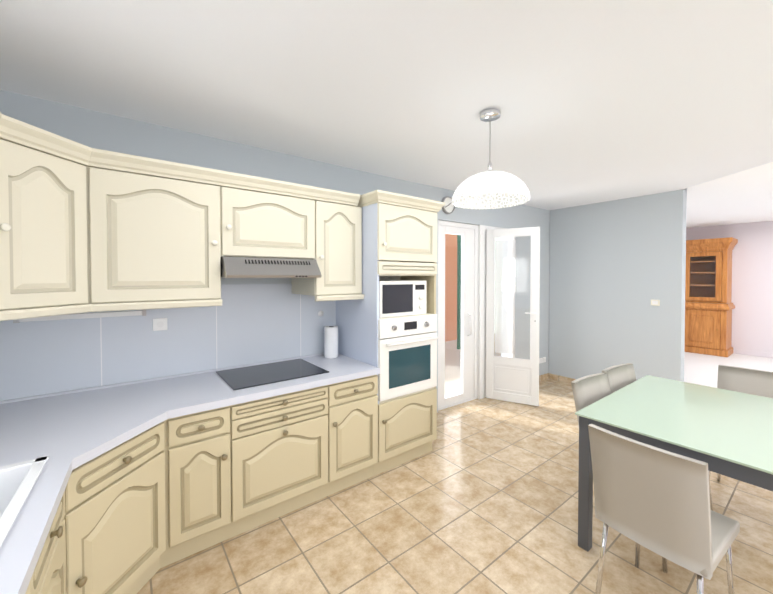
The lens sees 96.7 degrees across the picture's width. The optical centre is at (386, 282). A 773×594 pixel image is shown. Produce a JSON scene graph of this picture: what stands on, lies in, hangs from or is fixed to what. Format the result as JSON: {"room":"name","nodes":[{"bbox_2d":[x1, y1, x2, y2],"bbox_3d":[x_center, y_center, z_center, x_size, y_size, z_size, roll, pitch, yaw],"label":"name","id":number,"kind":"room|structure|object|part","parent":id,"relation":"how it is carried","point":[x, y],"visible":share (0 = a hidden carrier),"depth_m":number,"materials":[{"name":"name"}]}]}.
{"room":"kitchen","nodes":[
{"label":"kitchen","id":0,"kind":"room"},
{"bbox_2d":[0,90,549,411],"bbox_3d":[1.839,0.096,4.868,10.850,2.650,0.340,-1,1,-38],"label":"wall","id":1,"kind":"structure","parent":0,"point":[99,130],"depth_m":2.70,"materials":[{"name":"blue paint"}]},
{"bbox_2d":[0,112,235,315],"bbox_3d":[-1.541,-0.275,1.733,1.272,0.758,0.738,-1,1,-38],"label":"upper cabinet","id":2,"kind":"object","parent":1,"relation":"attached to","point":[84,229],"depth_m":1.72,"materials":[{"name":"beige paint"}]},
{"bbox_2d":[13,309,145,322],"bbox_3d":[-1.760,0.192,2.012,0.580,0.038,0.026,-1,1,-38],"label":"under-cabinet light","id":3,"kind":"object","parent":2,"relation":"attached to","point":[99,315],"visible":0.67,"depth_m":2.00,"materials":[{"name":"white plastic"}]},
{"bbox_3d":[-0.779,-0.617,1.829,1.870,0.078,0.670,-1,1,-38],"label":"crown moulding trim","id":4,"kind":"part","parent":2,"relation":"part of","materials":[{"name":"beige paint"}]},
{"bbox_2d":[0,284,335,400],"bbox_3d":[-1.362,0.315,2.344,2.295,0.603,0.008,-1,1,-38],"label":"tile backsplash","id":5,"kind":"structure","parent":1,"relation":"attached to","point":[244,324],"depth_m":2.26,"materials":[{"name":"tile"}]},
{"bbox_2d":[153,318,167,330],"bbox_3d":[-1.475,0.270,2.241,0.080,0.080,0.013,-1,1,-38],"label":"outlet","id":6,"kind":"object","parent":5,"relation":"attached to","point":[159,324],"depth_m":2.24,"materials":[{"name":"white plastic"}]},
{"bbox_2d":[236,173,319,259],"bbox_3d":[-0.881,-0.417,2.420,0.615,0.498,0.448,-1,1,-38],"label":"upper cabinet","id":7,"kind":"object","parent":1,"relation":"attached to","point":[275,218],"depth_m":2.26,"materials":[{"name":"beige paint"}]},
{"bbox_2d":[221,257,321,277],"bbox_3d":[-0.847,-0.100,2.382,0.605,0.126,0.540,-1,1,-38],"label":"range hood","id":8,"kind":"object","parent":7,"relation":"attached to","point":[241,267],"visible":1,"depth_m":2.17,"materials":[{"name":"silver metal"}]},
{"bbox_2d":[291,188,363,299],"bbox_3d":[-0.478,-0.292,2.733,0.403,0.758,0.448,-1,1,-38],"label":"upper cabinet","id":9,"kind":"object","parent":1,"relation":"attached to","point":[340,262],"depth_m":2.55,"materials":[{"name":"beige paint"}]},
{"bbox_2d":[441,196,454,213],"bbox_3d":[0.694,-0.872,3.853,0.201,0.200,0.038,-1,1,-38],"label":"wall clock","id":10,"kind":"object","parent":1,"relation":"attached to","point":[448,207],"visible":0.83,"depth_m":3.85,"materials":[{"name":"silver metal"}]},
{"bbox_2d":[438,220,514,409],"bbox_3d":[1.100,0.361,4.287,1.420,2.140,0.224,-1,1,-35],"label":"door frame","id":11,"kind":"structure","parent":1,"relation":"attached to","point":[472,303],"depth_m":4.15,"materials":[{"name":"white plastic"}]},
{"bbox_2d":[486,227,539,405],"bbox_3d":[1.493,0.387,4.096,0.601,2.070,0.106,1,1,32],"label":"door","id":12,"kind":"structure","parent":1,"relation":"in","point":[512,379],"depth_m":4.14,"materials":[{"name":"white wood"}]},
{"bbox_2d":[539,357,545,363],"bbox_3d":[2.263,1.125,5.007,0.170,0.075,0.021,-1,1,-38],"label":"outlet","id":13,"kind":"object","parent":1,"relation":"attached to","point":[542,360],"visible":0.75,"depth_m":5.00,"materials":[{"name":"white plastic"}]},
{"bbox_2d":[539,373,548,380],"bbox_3d":[2.082,1.384,4.882,0.750,0.075,0.043,-1,1,-38],"label":"baseboard","id":14,"kind":"structure","parent":1,"relation":"attached to","point":[545,376],"depth_m":5.04,"materials":[{"name":"tile"}]},
{"bbox_2d":[0,0,772,209],"bbox_3d":[1.638,-1.043,0.949,6.580,0.080,6.200,-1,1,-38],"label":"ceiling","id":15,"kind":"structure","parent":0,"point":[595,101],"depth_m":1.72,"materials":[{"name":"white paint"}]},
{"bbox_2d":[452,108,529,208],"bbox_3d":[0.621,-0.754,2.064,0.452,0.535,0.452,-1,1,-38],"label":"pendant lamp","id":16,"kind":"object","parent":15,"relation":"hanging from","point":[489,182],"visible":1,"depth_m":2.02,"materials":[{"name":"white metal"}]},
{"bbox_2d":[137,333,772,593],"bbox_3d":[0.472,1.468,5.644,15.000,0.120,14.800,-1,1,-38],"label":"floor","id":17,"kind":"structure","parent":0,"point":[481,497],"depth_m":2.02,"materials":[{"name":"tile"}]},
{"bbox_2d":[40,441,219,593],"bbox_3d":[-0.468,1.097,0.508,0.499,0.795,2.810,-1,1,-38],"label":"base cabinet","id":18,"kind":"object","parent":17,"relation":"on","point":[133,487],"depth_m":1.51,"materials":[{"name":"beige paint"}]},
{"bbox_2d":[0,457,71,593],"bbox_3d":[-0.665,0.685,0.147,0.585,0.041,2.487,-1,1,-38],"label":"countertop","id":19,"kind":"structure","parent":18,"relation":"on","point":[24,574],"depth_m":0.95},
{"bbox_2d":[0,453,51,580],"bbox_3d":[-1.155,0.741,0.785,0.447,0.188,0.888,-1,1,-38],"label":"sink","id":20,"kind":"object","parent":19,"relation":"in","point":[19,480],"depth_m":1.08,"materials":[{"name":"white ceramic"}]},
{"bbox_2d":[0,353,379,464],"bbox_3d":[-1.057,0.655,1.954,2.290,0.040,0.984,-1,1,-38],"label":"countertop","id":21,"kind":"structure","parent":18,"relation":"on","point":[87,425],"depth_m":1.82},
{"bbox_2d":[216,358,328,389],"bbox_3d":[-0.799,0.624,2.409,0.630,0.006,0.490,-1,1,-38],"label":"cooktop","id":22,"kind":"object","parent":21,"relation":"in","point":[249,376],"visible":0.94,"depth_m":2.36,"materials":[{"name":"black glass"}]},
{"bbox_2d":[324,326,337,358],"bbox_3d":[-0.460,0.491,2.868,0.114,0.256,0.114,-1,1,-38],"label":"paper towel roll","id":23,"kind":"object","parent":21,"relation":"on","point":[330,342],"visible":1,"depth_m":2.82,"materials":[{"name":"white paper"}]},
{"bbox_2d":[184,421,323,541],"bbox_3d":[-0.153,1.093,0.750,0.296,0.795,2.810,-1,1,-38],"label":"base cabinet","id":24,"kind":"object","parent":17,"relation":"on","point":[246,483],"depth_m":1.97,"materials":[{"name":"beige paint"}]},
{"bbox_2d":[252,397,377,496],"bbox_3d":[0.206,1.088,1.026,0.610,0.795,2.810,-1,1,-38],"label":"base cabinet","id":25,"kind":"object","parent":17,"relation":"on","point":[333,446],"depth_m":2.31,"materials":[{"name":"beige paint"}]},
{"bbox_2d":[360,389,377,404],"bbox_3d":[0.610,1.083,1.336,0.408,0.795,2.810,-1,1,-38],"label":"base cabinet","id":26,"kind":"object","parent":17,"relation":"on","point":[371,396],"depth_m":2.51,"materials":[{"name":"beige paint"}]},
{"bbox_2d":[336,190,444,475],"bbox_3d":[0.004,0.389,2.961,0.706,2.128,0.690,-1,1,-38],"label":"tall cabinet","id":27,"kind":"object","parent":17,"relation":"on","point":[399,236],"visible":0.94,"depth_m":2.69,"materials":[{"name":"beige wood"}]},
{"bbox_2d":[379,280,426,317],"bbox_3d":[0.029,0.121,2.881,0.490,0.282,0.406,-1,1,-38],"label":"microwave","id":28,"kind":"object","parent":27,"relation":"in","point":[397,298],"visible":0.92,"depth_m":2.72,"materials":[{"name":"white metal"}]},
{"bbox_2d":[378,314,437,401],"bbox_3d":[0.068,0.572,2.881,0.600,0.610,0.506,-1,1,-38],"label":"oven","id":29,"kind":"object","parent":27,"relation":"in","point":[407,355],"visible":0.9,"depth_m":2.69,"materials":[{"name":"white metal"}]},
{"bbox_2d":[457,235,460,349],"bbox_3d":[1.549,0.091,7.256,0.080,2.620,0.080,-1,1,-38],"label":"post","id":30,"kind":"object","parent":17,"relation":"on","point":[458,289],"depth_m":7.23,"materials":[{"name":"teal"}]},
{"bbox_2d":[445,234,501,341],"bbox_3d":[2.572,-0.140,9.122,7.400,3.020,0.200,-1,1,-38],"label":"wall","id":31,"kind":"structure","parent":17,"relation":"on","point":[452,297],"depth_m":8.20,"materials":[{"name":"brown"}]},
{"bbox_2d":[571,373,667,572],"bbox_3d":[1.441,1.044,2.051,0.390,0.851,0.513,-1,1,-33],"label":"chair","id":32,"kind":"object","parent":17,"relation":"on","point":[588,390],"visible":0.12,"depth_m":2.20,"materials":[{"name":"beige leather"}]},
{"bbox_2d":[602,363,712,510],"bbox_3d":[1.796,1.040,2.312,0.390,0.851,0.512,-1,1,-32],"label":"chair","id":33,"kind":"object","parent":17,"relation":"on","point":[620,376],"visible":0.17,"depth_m":2.48,"materials":[{"name":"beige leather"}]},
{"bbox_2d":[588,424,739,593],"bbox_3d":[1.195,1.054,1.492,0.513,0.851,0.390,-1,1,-34],"label":"chair","id":34,"kind":"object","parent":17,"relation":"on","point":[653,499],"visible":1,"depth_m":1.35,"materials":[{"name":"beige leather"}]},
{"bbox_2d":[575,375,772,551],"bbox_3d":[1.777,1.095,1.961,1.210,0.750,0.820,-1,1,-38],"label":"dining table","id":35,"kind":"object","parent":17,"relation":"on","point":[727,433],"visible":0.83,"depth_m":1.84,"materials":[{"name":"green glass"}]},
{"bbox_2d":[684,237,737,356],"bbox_3d":[6.370,0.268,6.883,0.603,2.240,0.840,-1,1,-38],"label":"armoire","id":36,"kind":"object","parent":17,"relation":"on","point":[708,318],"visible":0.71,"depth_m":6.69,"materials":[{"name":"brown wood"}]},
{"bbox_2d":[709,365,772,481],"bbox_3d":[2.414,1.041,2.274,0.512,0.851,0.390,-1,1,-38],"label":"chair","id":37,"kind":"object","parent":17,"relation":"on","point":[748,381],"visible":0.25,"depth_m":2.44,"materials":[{"name":"beige leather"}]},
{"bbox_2d":[549,188,686,381],"bbox_3d":[2.941,0.152,4.542,0.160,2.550,1.520,-1,1,-38],"label":"wall","id":38,"kind":"structure","parent":0,"point":[617,267],"depth_m":4.38,"materials":[{"name":"grey paint"}]},
{"bbox_2d":[549,373,575,382],"bbox_3d":[2.885,1.390,4.517,0.040,0.075,1.539,-1,1,-38],"label":"baseboard","id":39,"kind":"structure","parent":38,"relation":"attached to","point":[570,380],"depth_m":4.96,"materials":[{"name":"tile"}]},
{"bbox_2d":[651,300,659,305],"bbox_3d":[3.189,0.235,4.079,0.013,0.070,0.086,-1,1,-38],"label":"light switch","id":40,"kind":"object","parent":38,"relation":"attached to","point":[655,302],"visible":1,"depth_m":4.07,"materials":[{"name":"white plastic"}]},
{"bbox_2d":[686,221,772,352],"bbox_3d":[7.792,0.082,5.696,0.200,2.650,5.600,-1,1,-38],"label":"wall","id":41,"kind":"structure","parent":0,"point":[752,289],"depth_m":6.59,"materials":[{"name":"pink paint"}]},
{"bbox_2d":[733,349,772,357],"bbox_3d":[7.707,1.363,5.652,0.015,0.090,5.600,-1,1,-38],"label":"baseboard","id":42,"kind":"structure","parent":41,"relation":"attached to","point":[736,351],"depth_m":6.56,"materials":[{"name":"tile"}]},
{"bbox_2d":[686,162,772,227],"bbox_3d":[3.459,-1.138,2.409,11.250,0.100,6.100,-1,1,-38],"label":"ceiling","id":43,"kind":"structure","parent":0,"point":[745,196],"depth_m":4.64,"materials":[{"name":"white paint"}]}
]}

